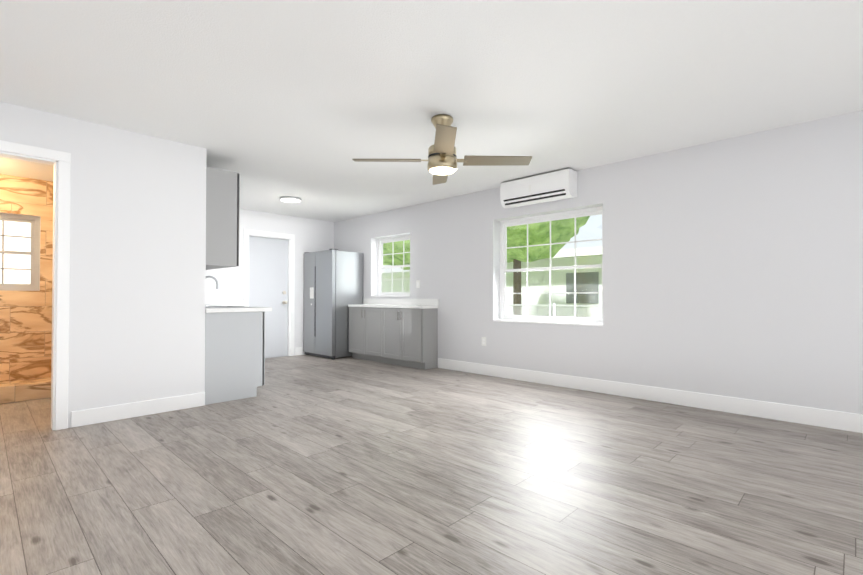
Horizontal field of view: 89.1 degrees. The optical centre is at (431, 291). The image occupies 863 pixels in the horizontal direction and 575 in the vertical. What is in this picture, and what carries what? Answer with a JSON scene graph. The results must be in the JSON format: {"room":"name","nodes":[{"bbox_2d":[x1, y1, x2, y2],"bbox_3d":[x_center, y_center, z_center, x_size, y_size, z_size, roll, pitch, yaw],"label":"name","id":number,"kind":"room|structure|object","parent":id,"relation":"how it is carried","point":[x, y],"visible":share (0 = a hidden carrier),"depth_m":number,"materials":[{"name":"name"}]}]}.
{"room":"empty living room","nodes":[
{"label":"empty living room","id":0,"kind":"room"},
{"bbox_2d":[0,101,206,427],"bbox_3d":[-3.633,-0.161,2.713,0.120,2.440,4.150,-1,-1,44],"label":"wall","id":1,"kind":"structure","parent":0,"point":[137,286],"depth_m":3.73,"materials":[{"name":"white paint"}]},
{"bbox_2d":[0,140,70,429],"bbox_3d":[-3.223,-0.013,3.122,0.138,2.155,0.980,-1,-1,44],"label":"door frame","id":2,"kind":"structure","parent":1,"relation":"attached to","point":[60,161],"depth_m":3.39,"materials":[{"name":"white paint"}]},
{"bbox_2d":[71,392,204,427],"bbox_3d":[-2.484,1.010,3.787,0.014,0.125,0.983,-1,-1,44],"label":"baseboard","id":3,"kind":"structure","parent":1,"relation":"attached to","point":[110,413],"depth_m":3.73,"materials":[{"name":"white paint"}]},
{"bbox_2d":[0,209,333,355],"bbox_3d":[-4.001,-0.116,6.169,0.200,2.440,6.000,-1,-1,44],"label":"wall","id":4,"kind":"structure","parent":0,"point":[313,235],"depth_m":7.51,"materials":[{"name":"white paint"}]},
{"bbox_2d":[0,213,39,290],"bbox_3d":[-5.006,-0.460,5.115,0.050,0.900,0.640,-1,-1,44],"label":"bathroom window","id":5,"kind":"structure","parent":4,"relation":"in","point":[19,252],"depth_m":5.21,"materials":[{"name":"silver metal"}]},
{"bbox_2d":[0,174,52,381],"bbox_3d":[-4.993,-0.131,4.993,0.011,2.440,2.528,-1,-1,44],"label":"wall tile","id":6,"kind":"structure","parent":4,"relation":"attached to","point":[25,334],"depth_m":5.21,"materials":[{"name":"stone"}]},
{"bbox_2d":[249,236,287,358],"bbox_3d":[-2.733,0.109,7.368,0.148,2.022,0.698,-1,-1,44],"label":"back door","id":7,"kind":"structure","parent":4,"relation":"in","point":[268,272],"depth_m":7.42,"materials":[{"name":"grey paint"}]},
{"bbox_2d":[243,229,294,355],"bbox_3d":[-2.733,0.060,7.368,0.088,2.120,0.890,-1,-1,44],"label":"door frame","id":8,"kind":"structure","parent":4,"relation":"attached to","point":[290,238],"depth_m":7.60,"materials":[{"name":"white paint"}]},
{"bbox_2d":[295,347,301,355],"bbox_3d":[-2.935,1.047,7.099,0.014,0.140,1.840,-1,-1,44],"label":"baseboard","id":9,"kind":"structure","parent":4,"relation":"attached to","point":[298,350],"depth_m":7.70,"materials":[{"name":"white paint"}]},
{"bbox_2d":[0,355,862,574],"bbox_3d":[-0.846,1.082,2.188,10.250,0.060,7.700,-1,-1,44],"label":"floor","id":10,"kind":"structure","parent":0,"point":[311,465],"depth_m":2.38,"materials":[{"name":"laminate"}]},
{"bbox_2d":[0,377,50,403],"bbox_3d":[-4.577,1.003,4.566,1.155,0.160,2.512,-1,-1,44],"label":"shower curb","id":11,"kind":"object","parent":10,"relation":"on","point":[24,390],"depth_m":4.35,"materials":[{"name":"stone"}]},
{"bbox_2d":[205,312,264,404],"bbox_3d":[-2.279,0.648,4.691,0.934,0.875,0.585,-1,-1,44],"label":"base cabinet","id":12,"kind":"object","parent":10,"relation":"on","point":[234,352],"depth_m":4.35,"materials":[{"name":"grey wood"}]},
{"bbox_2d":[205,305,271,311],"bbox_3d":[-2.854,0.198,5.301,2.640,0.040,0.650,-1,-1,44],"label":"countertop","id":13,"kind":"structure","parent":12,"relation":"on","point":[208,308],"depth_m":4.39,"materials":[{"name":"white stone"}]},
{"bbox_2d":[303,249,362,359],"bbox_3d":[-1.727,0.215,7.680,0.905,1.818,0.636,-1,-1,44],"label":"fridge","id":14,"kind":"object","parent":10,"relation":"on","point":[333,284],"visible":0.94,"depth_m":7.35,"materials":[{"name":"silver metal"}]},
{"bbox_2d":[349,307,375,361],"bbox_3d":[-0.944,0.686,7.140,0.933,0.862,0.328,-1,-1,44],"label":"base cabinet","id":15,"kind":"object","parent":10,"relation":"on","point":[362,320],"depth_m":7.08,"materials":[{"name":"grey wood"}]},
{"bbox_2d":[376,307,438,369],"bbox_3d":[-0.360,0.679,6.575,0.932,0.862,0.328,-1,-1,44],"label":"base cabinet","id":16,"kind":"object","parent":10,"relation":"on","point":[401,332],"depth_m":6.36,"materials":[{"name":"grey wood"}]},
{"bbox_2d":[348,303,411,306],"bbox_3d":[-0.650,0.233,6.852,1.765,0.038,0.342,-1,-1,44],"label":"countertop","id":17,"kind":"structure","parent":16,"relation":"on","point":[364,304],"depth_m":6.97,"materials":[{"name":"white stone"}]},
{"bbox_2d":[0,0,862,221],"bbox_3d":[-0.846,-1.428,2.221,10.250,0.080,7.700,-1,-1,44],"label":"ceiling","id":18,"kind":"structure","parent":0,"point":[271,102],"depth_m":2.85,"materials":[{"name":"white paint"}]},
{"bbox_2d":[280,196,300,202],"bbox_3d":[-2.022,-1.317,6.286,0.300,0.033,0.300,-1,-1,44],"label":"recessed light","id":19,"kind":"object","parent":18,"relation":"in","point":[292,199],"visible":1,"depth_m":6.21,"materials":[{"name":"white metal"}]},
{"bbox_2d":[352,114,531,184],"bbox_3d":[0.086,-1.154,3.473,1.083,0.433,1.083,-1,-1,44],"label":"fan","id":20,"kind":"object","parent":18,"relation":"hanging from","point":[442,160],"visible":1,"depth_m":3.41,"materials":[{"name":"metal"}]},
{"bbox_2d":[334,110,862,413],"bbox_3d":[1.765,-0.132,4.896,10.250,2.440,0.200,-1,-1,44],"label":"wall","id":21,"kind":"structure","parent":0,"point":[733,267],"depth_m":4.07,"materials":[{"name":"white paint"}]},
{"bbox_2d":[371,295,409,296],"bbox_3d":[-0.633,0.077,7.176,0.968,0.020,0.162,-1,-1,44],"label":"window sill","id":22,"kind":"structure","parent":21,"relation":"attached to","point":[393,296],"depth_m":7.03,"materials":[{"name":"white paint"}]},
{"bbox_2d":[378,234,409,295],"bbox_3d":[-0.559,-0.411,7.258,0.970,1.000,0.050,-1,-1,44],"label":"window","id":23,"kind":"structure","parent":21,"relation":"in","point":[403,238],"depth_m":7.36,"materials":[{"name":"white plastic"}]},
{"bbox_2d":[364,299,438,306],"bbox_3d":[-0.538,0.165,6.968,1.765,0.100,0.020,-1,-1,44],"label":"backsplash","id":24,"kind":"structure","parent":21,"relation":"attached to","point":[415,302],"depth_m":6.69,"materials":[{"name":"white stone"}]},
{"bbox_2d":[416,280,419,287],"bbox_3d":[-0.207,-0.109,6.662,0.072,0.115,0.008,-1,-1,44],"label":"light switch","id":25,"kind":"object","parent":21,"relation":"attached to","point":[417,283],"visible":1,"depth_m":6.66,"materials":[{"name":"white plastic"}]},
{"bbox_2d":[482,337,485,345],"bbox_3d":[0.691,0.659,5.782,0.072,0.115,0.008,-1,-1,44],"label":"electrical outlet","id":26,"kind":"object","parent":21,"relation":"attached to","point":[483,341],"visible":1,"depth_m":5.78,"materials":[{"name":"white plastic"}]},
{"bbox_2d":[500,168,577,207],"bbox_3d":[1.238,-1.186,5.134,0.902,0.304,0.208,-1,-1,44],"label":"air conditioner unit","id":27,"kind":"object","parent":21,"relation":"attached to","point":[550,186],"visible":1,"depth_m":5.01,"materials":[{"name":"white plastic"}]},
{"bbox_2d":[493,319,602,325],"bbox_3d":[1.366,0.372,5.233,1.438,0.020,0.162,-1,-1,44],"label":"window sill","id":28,"kind":"structure","parent":21,"relation":"attached to","point":[551,322],"depth_m":5.11,"materials":[{"name":"white paint"}]},
{"bbox_2d":[500,206,602,323],"bbox_3d":[1.440,-0.277,5.317,1.440,1.320,0.050,-1,-1,44],"label":"window","id":29,"kind":"structure","parent":21,"relation":"in","point":[574,214],"depth_m":5.32,"materials":[{"name":"white plastic"}]},
{"bbox_2d":[438,358,862,432],"bbox_3d":[2.659,1.004,3.864,7.150,0.140,0.014,-1,-1,44],"label":"baseboard","id":30,"kind":"structure","parent":21,"relation":"attached to","point":[845,421],"depth_m":4.13,"materials":[{"name":"white paint"}]},
{"bbox_3d":[-3.174,-0.130,5.075,2.510,2.440,0.120,-1,-1,44],"label":"wall","id":31,"kind":"structure","parent":0,"visible":0},
{"bbox_2d":[206,167,239,269],"bbox_3d":[-2.331,-0.717,4.573,0.820,0.940,0.315,-1,-1,44],"label":"upper cabinet","id":32,"kind":"object","parent":31,"relation":"attached to","point":[222,214],"visible":0.56,"depth_m":4.28,"materials":[{"name":"grey wood"}]},
{"label":"outside","id":33,"kind":"structure","parent":0,"visible":0},
{"bbox_3d":[19.098,1.800,26.587,70.000,0.050,55.090,-1,-1,44],"label":"ground","id":34,"kind":"structure","parent":33,"visible":0},
{"bbox_2d":[383,216,589,314],"bbox_3d":[11.025,-2.546,17.487,26.004,8.401,23.124,-1,-1,44],"label":"tree","id":35,"kind":"object","parent":34,"relation":"on","point":[559,231],"depth_m":11.98,"materials":[{"name":"green plant"}]},
{"bbox_2d":[382,246,601,317],"bbox_3d":[8.124,-0.114,17.954,30.700,3.550,9.800,-1,-1,44],"label":"house","id":36,"kind":"structure","parent":34,"relation":"on","point":[585,280],"depth_m":16.19,"materials":[{"name":"white"}]},
{"bbox_2d":[506,303,601,317],"bbox_3d":[1.853,0.899,9.534,27.050,1.300,0.050,-1,-1,44],"label":"fence","id":37,"kind":"object","parent":34,"relation":"on","point":[554,310],"depth_m":8.89,"materials":[{"name":"grey"}]}
]}

